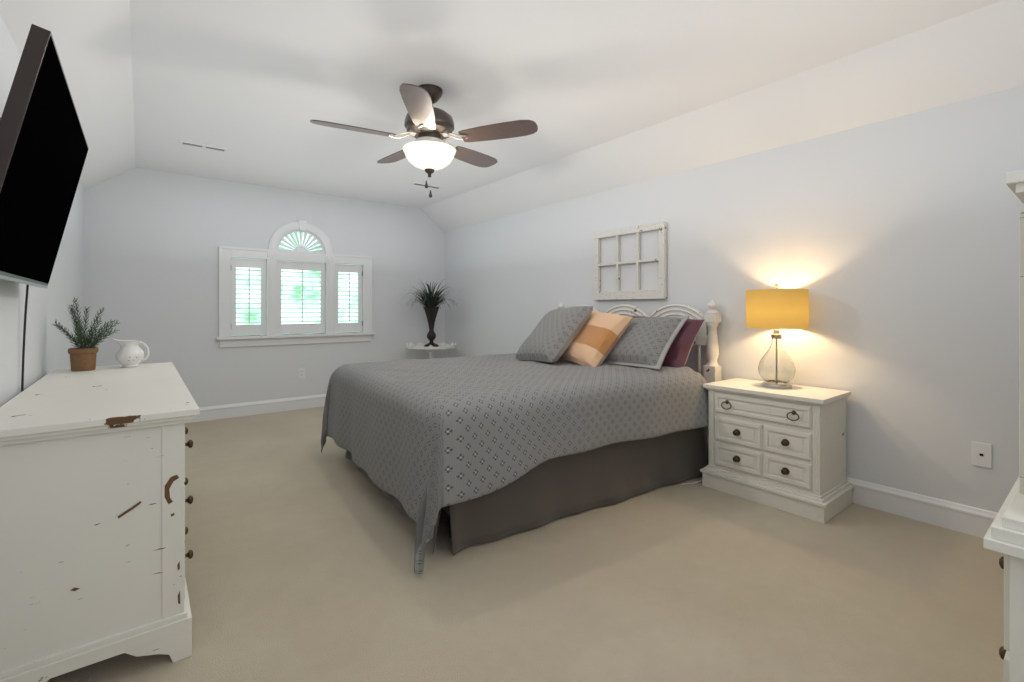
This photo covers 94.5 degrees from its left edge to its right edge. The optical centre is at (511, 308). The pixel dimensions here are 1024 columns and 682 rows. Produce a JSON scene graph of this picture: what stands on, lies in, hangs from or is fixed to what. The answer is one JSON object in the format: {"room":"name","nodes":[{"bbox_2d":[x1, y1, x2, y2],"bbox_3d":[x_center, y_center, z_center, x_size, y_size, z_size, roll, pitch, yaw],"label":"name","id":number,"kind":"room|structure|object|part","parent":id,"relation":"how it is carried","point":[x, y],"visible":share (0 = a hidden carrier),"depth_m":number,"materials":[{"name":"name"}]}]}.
{"room":"bedroom","nodes":[
{"label":"bedroom","id":0,"kind":"room"},
{"bbox_2d":[0,14,83,406],"bbox_3d":[-1.892,0.038,1.777,0.001,2.170,6.132,0,0,-38],"label":"wall","id":1,"kind":"structure","parent":0,"point":[47,345],"depth_m":2.31,"materials":[{"name":"white paint"}]},
{"bbox_2d":[0,24,88,391],"bbox_3d":[-1.589,-0.050,1.566,0.212,1.306,1.129,0,0,-38],"label":"tv","id":2,"kind":"object","parent":1,"relation":"attached to","point":[44,148],"visible":0.88,"depth_m":1.37,"materials":[{"name":"black plastic"}]},
{"bbox_3d":[-2.000,0.228,1.946,0.027,0.750,0.024,0,0,-38],"label":"cord","id":3,"kind":"part","parent":2,"relation":"part of","materials":[{"name":"black plastic"}]},
{"bbox_2d":[0,0,135,189],"bbox_3d":[-1.752,-1.182,1.887,0.355,0.270,6.132,0,0,-38],"label":"ceiling","id":4,"kind":"structure","parent":0,"point":[92,40],"depth_m":2.35,"materials":[{"name":"white paint"}]},
{"bbox_2d":[84,167,444,406],"bbox_3d":[-2.385,-0.097,5.357,3.644,2.440,0.110,0,0,-38],"label":"wall","id":5,"kind":"structure","parent":0,"point":[154,240],"depth_m":4.81,"materials":[{"name":"white paint"}]},
{"bbox_2d":[189,394,325,422],"bbox_3d":[-2.346,1.054,5.307,3.644,0.138,0.017,0,0,-38],"label":"baseboard","id":6,"kind":"structure","parent":5,"relation":"attached to","point":[247,408],"depth_m":5.03,"materials":[{"name":"white paint"}]},
{"bbox_2d":[216,220,374,347],"bbox_3d":[-2.370,-0.295,5.330,1.649,1.382,0.172,0,0,-38],"label":"window","id":7,"kind":"structure","parent":5,"relation":"in","point":[272,255],"depth_m":5.18,"materials":[{"name":"white paint"}]},
{"bbox_2d":[231,258,265,335],"bbox_3d":[-2.785,-0.121,4.994,0.337,0.806,0.077,0,0,-38],"label":"window shutter","id":8,"kind":"object","parent":7,"relation":"attached to","point":[242,330],"visible":0.92,"depth_m":4.99,"materials":[{"name":"white paint"}]},
{"bbox_2d":[277,230,324,253],"bbox_3d":[-2.376,-0.756,5.333,0.510,0.255,0.038,0,0,-38],"label":"sunburst","id":9,"kind":"object","parent":7,"relation":"attached to","point":[298,247],"visible":0.92,"depth_m":5.33,"materials":[{"name":"white paint"}]},
{"bbox_2d":[277,261,324,333],"bbox_3d":[-2.372,-0.121,5.319,0.522,0.806,0.077,0,0,-38],"label":"window shutter","id":10,"kind":"object","parent":7,"relation":"attached to","point":[300,328],"visible":0.96,"depth_m":5.31,"materials":[{"name":"white paint"}]},
{"bbox_2d":[335,264,362,332],"bbox_3d":[-1.948,-0.121,5.651,0.342,0.806,0.077,0,0,-38],"label":"window shutter","id":11,"kind":"object","parent":7,"relation":"attached to","point":[349,327],"visible":1,"depth_m":5.65,"materials":[{"name":"white paint"}]},
{"bbox_2d":[298,368,304,378],"bbox_3d":[-2.357,0.723,5.304,0.070,0.116,0.008,0,0,-38],"label":"electrical outlet","id":12,"kind":"object","parent":5,"relation":"attached to","point":[301,372],"visible":1,"depth_m":5.30,"materials":[{"name":"white paint"}]},
{"bbox_2d":[47,406,1003,681],"bbox_3d":[-0.459,1.123,2.902,3.644,0.001,6.132,0,0,-38],"label":"floor","id":13,"kind":"structure","parent":0,"point":[299,564],"depth_m":1.89,"materials":[{"name":"carpet"}]},
{"bbox_2d":[0,362,199,681],"bbox_3d":[-1.733,0.723,2.031,0.519,0.800,1.685,0,0,-38],"label":"dresser","id":14,"kind":"object","parent":13,"relation":"on","point":[93,501],"visible":1,"depth_m":1.42,"materials":[{"name":"white wood"}]},
{"bbox_2d":[51,298,118,370],"bbox_3d":[-2.234,0.129,2.478,0.288,0.385,0.342,0,0,-38],"label":"potted plant","id":15,"kind":"object","parent":14,"relation":"on","point":[83,355],"visible":1,"depth_m":2.47,"materials":[{"name":"green plant"}]},
{"bbox_2d":[112,339,149,366],"bbox_3d":[-2.116,0.243,2.629,0.165,0.157,0.127,0,0,-38],"label":"pitcher","id":16,"kind":"object","parent":14,"relation":"on","point":[129,353],"visible":1,"depth_m":2.59,"materials":[{"name":"white ceramic"}]},
{"bbox_2d":[406,341,455,358],"bbox_3d":[-1.001,0.772,5.875,0.608,0.691,0.608,0,0,-38],"label":"table","id":17,"kind":"object","parent":13,"relation":"on","point":[430,349],"visible":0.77,"depth_m":5.76,"materials":[{"name":"white paint"}]},
{"bbox_2d":[403,280,459,346],"bbox_3d":[-1.009,0.033,5.820,0.848,0.868,0.802,0,0,-38],"label":"grass plant","id":18,"kind":"object","parent":17,"relation":"on","point":[431,302],"visible":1,"depth_m":5.79,"materials":[{"name":"green plant"}]},
{"bbox_2d":[321,300,720,573],"bbox_3d":[0.088,0.543,3.420,2.366,1.160,1.968,0,0,-34],"label":"bed","id":19,"kind":"object","parent":13,"relation":"on","point":[564,412],"visible":1,"depth_m":2.64,"materials":[{"name":"grey fabric"}]},
{"bbox_2d":[514,306,593,363],"bbox_3d":[0.322,0.208,3.760,0.460,0.456,0.575,0,0,-33],"label":"pillow","id":20,"kind":"object","parent":19,"relation":"on","point":[556,339],"depth_m":3.59,"materials":[{"name":"grey fabric"}]},
{"bbox_2d":[554,310,632,370],"bbox_3d":[0.603,0.224,3.591,0.383,0.422,0.557,0,0,-33],"label":"pillow","id":21,"kind":"object","parent":19,"relation":"on","point":[595,339],"depth_m":3.46,"materials":[{"name":"orange fabric"}]},
{"bbox_3d":[0.945,0.531,3.955,0.088,1.184,1.623,0,0,-38],"label":"headboard","id":22,"kind":"part","parent":19,"relation":"part of","materials":[{"name":"paint"}]},
{"bbox_2d":[700,378,853,523],"bbox_3d":[1.580,0.800,2.864,0.439,0.645,0.701,0,0,-38],"label":"nightstand","id":23,"kind":"object","parent":13,"relation":"on","point":[783,449],"visible":1,"depth_m":2.69,"materials":[{"name":"white wood"}]},
{"bbox_2d":[746,284,808,387],"bbox_3d":[1.626,0.162,2.909,0.336,0.630,0.336,0,0,-38],"label":"lamp","id":24,"kind":"object","parent":23,"relation":"on","point":[776,308],"visible":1,"depth_m":2.81,"materials":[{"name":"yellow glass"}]},
{"bbox_3d":[1.626,0.319,2.909,0.204,0.268,0.204,0,0,-38],"label":"glass","id":25,"kind":"part","parent":24,"relation":"part of","materials":[{"name":"white"}]},
{"bbox_3d":[1.626,0.002,2.909,0.336,0.234,0.336,0,0,-38],"label":"lamp shade","id":26,"kind":"part","parent":24,"relation":"part of","materials":[{"name":"yellow fabric"}]},
{"bbox_2d":[983,170,1023,681],"bbox_3d":[1.677,0.413,1.130,1.137,1.420,0.664,0,0,-38],"label":"armoire","id":27,"kind":"object","parent":13,"relation":"on","point":[1004,535],"visible":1,"depth_m":1.03,"materials":[{"name":"white wood"}]},
{"bbox_2d":[130,0,1001,207],"bbox_3d":[-0.458,-1.317,2.902,2.934,0.001,6.132,0,0,-38],"label":"ceiling","id":28,"kind":"structure","parent":0,"point":[254,87],"depth_m":2.62,"materials":[{"name":"white paint"}]},
{"bbox_2d":[179,140,227,151],"bbox_3d":[-2.494,-1.312,3.833,0.330,0.010,0.075,0,0,-38],"label":"ceiling vent","id":29,"kind":"object","parent":28,"relation":"in","point":[203,146],"visible":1,"depth_m":3.82,"materials":[{"name":"white metal"}]},
{"bbox_2d":[310,83,537,197],"bbox_3d":[-0.531,-0.992,2.890,1.272,0.650,1.224,0,0,-38],"label":"fan","id":30,"kind":"object","parent":28,"relation":"hanging from","point":[429,127],"visible":1,"depth_m":2.75,"materials":[{"name":"brown wood"}]},
{"bbox_3d":[-0.497,-0.897,2.852,0.316,0.116,0.316,0,0,-38],"label":"lamp shade","id":31,"kind":"part","parent":30,"relation":"part of","materials":[{"name":"white glass"}]},
{"bbox_2d":[411,182,441,188],"bbox_3d":[-0.911,-1.312,5.056,0.330,0.010,0.075,0,0,-38],"label":"ceiling vent","id":32,"kind":"object","parent":28,"relation":"in","point":[421,184],"visible":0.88,"depth_m":5.03,"materials":[{"name":"white metal"}]},
{"bbox_2d":[421,0,1023,231],"bbox_3d":[0.835,-1.182,3.917,0.355,0.270,6.132,0,0,-38],"label":"ceiling","id":33,"kind":"structure","parent":0,"point":[976,53],"depth_m":2.81,"materials":[{"name":"white paint"}]},
{"bbox_2d":[445,85,1023,512],"bbox_3d":[0.975,0.038,4.027,0.001,2.170,6.132,0,0,-38],"label":"wall","id":34,"kind":"structure","parent":0,"point":[892,245],"depth_m":2.73,"materials":[{"name":"white paint"}]},
{"bbox_2d":[594,222,666,299],"bbox_3d":[0.974,-0.377,3.987,0.039,0.600,0.730,0,0,-38],"label":"window frame","id":35,"kind":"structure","parent":34,"relation":"in","point":[638,293],"depth_m":3.90,"materials":[{"name":"paint"}]},
{"bbox_2d":[846,477,997,537],"bbox_3d":[0.968,1.054,4.022,0.017,0.138,6.132,0,0,-38],"label":"baseboard","id":36,"kind":"structure","parent":34,"relation":"attached to","point":[969,520],"depth_m":2.49,"materials":[{"name":"white paint"}]},
{"bbox_2d":[972,441,991,467],"bbox_3d":[2.306,0.718,2.325,0.008,0.116,0.070,0,0,-38],"label":"phone jack","id":37,"kind":"object","parent":34,"relation":"attached to","point":[981,454],"visible":1,"depth_m":2.32,"materials":[{"name":"white paint"}]},
{"label":"outside","id":38,"kind":"structure","parent":0,"visible":0},
{"bbox_2d":[236,232,356,335],"bbox_3d":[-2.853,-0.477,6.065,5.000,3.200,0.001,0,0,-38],"label":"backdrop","id":39,"kind":"structure","parent":38,"point":[291,296],"depth_m":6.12,"materials":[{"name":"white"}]}
]}

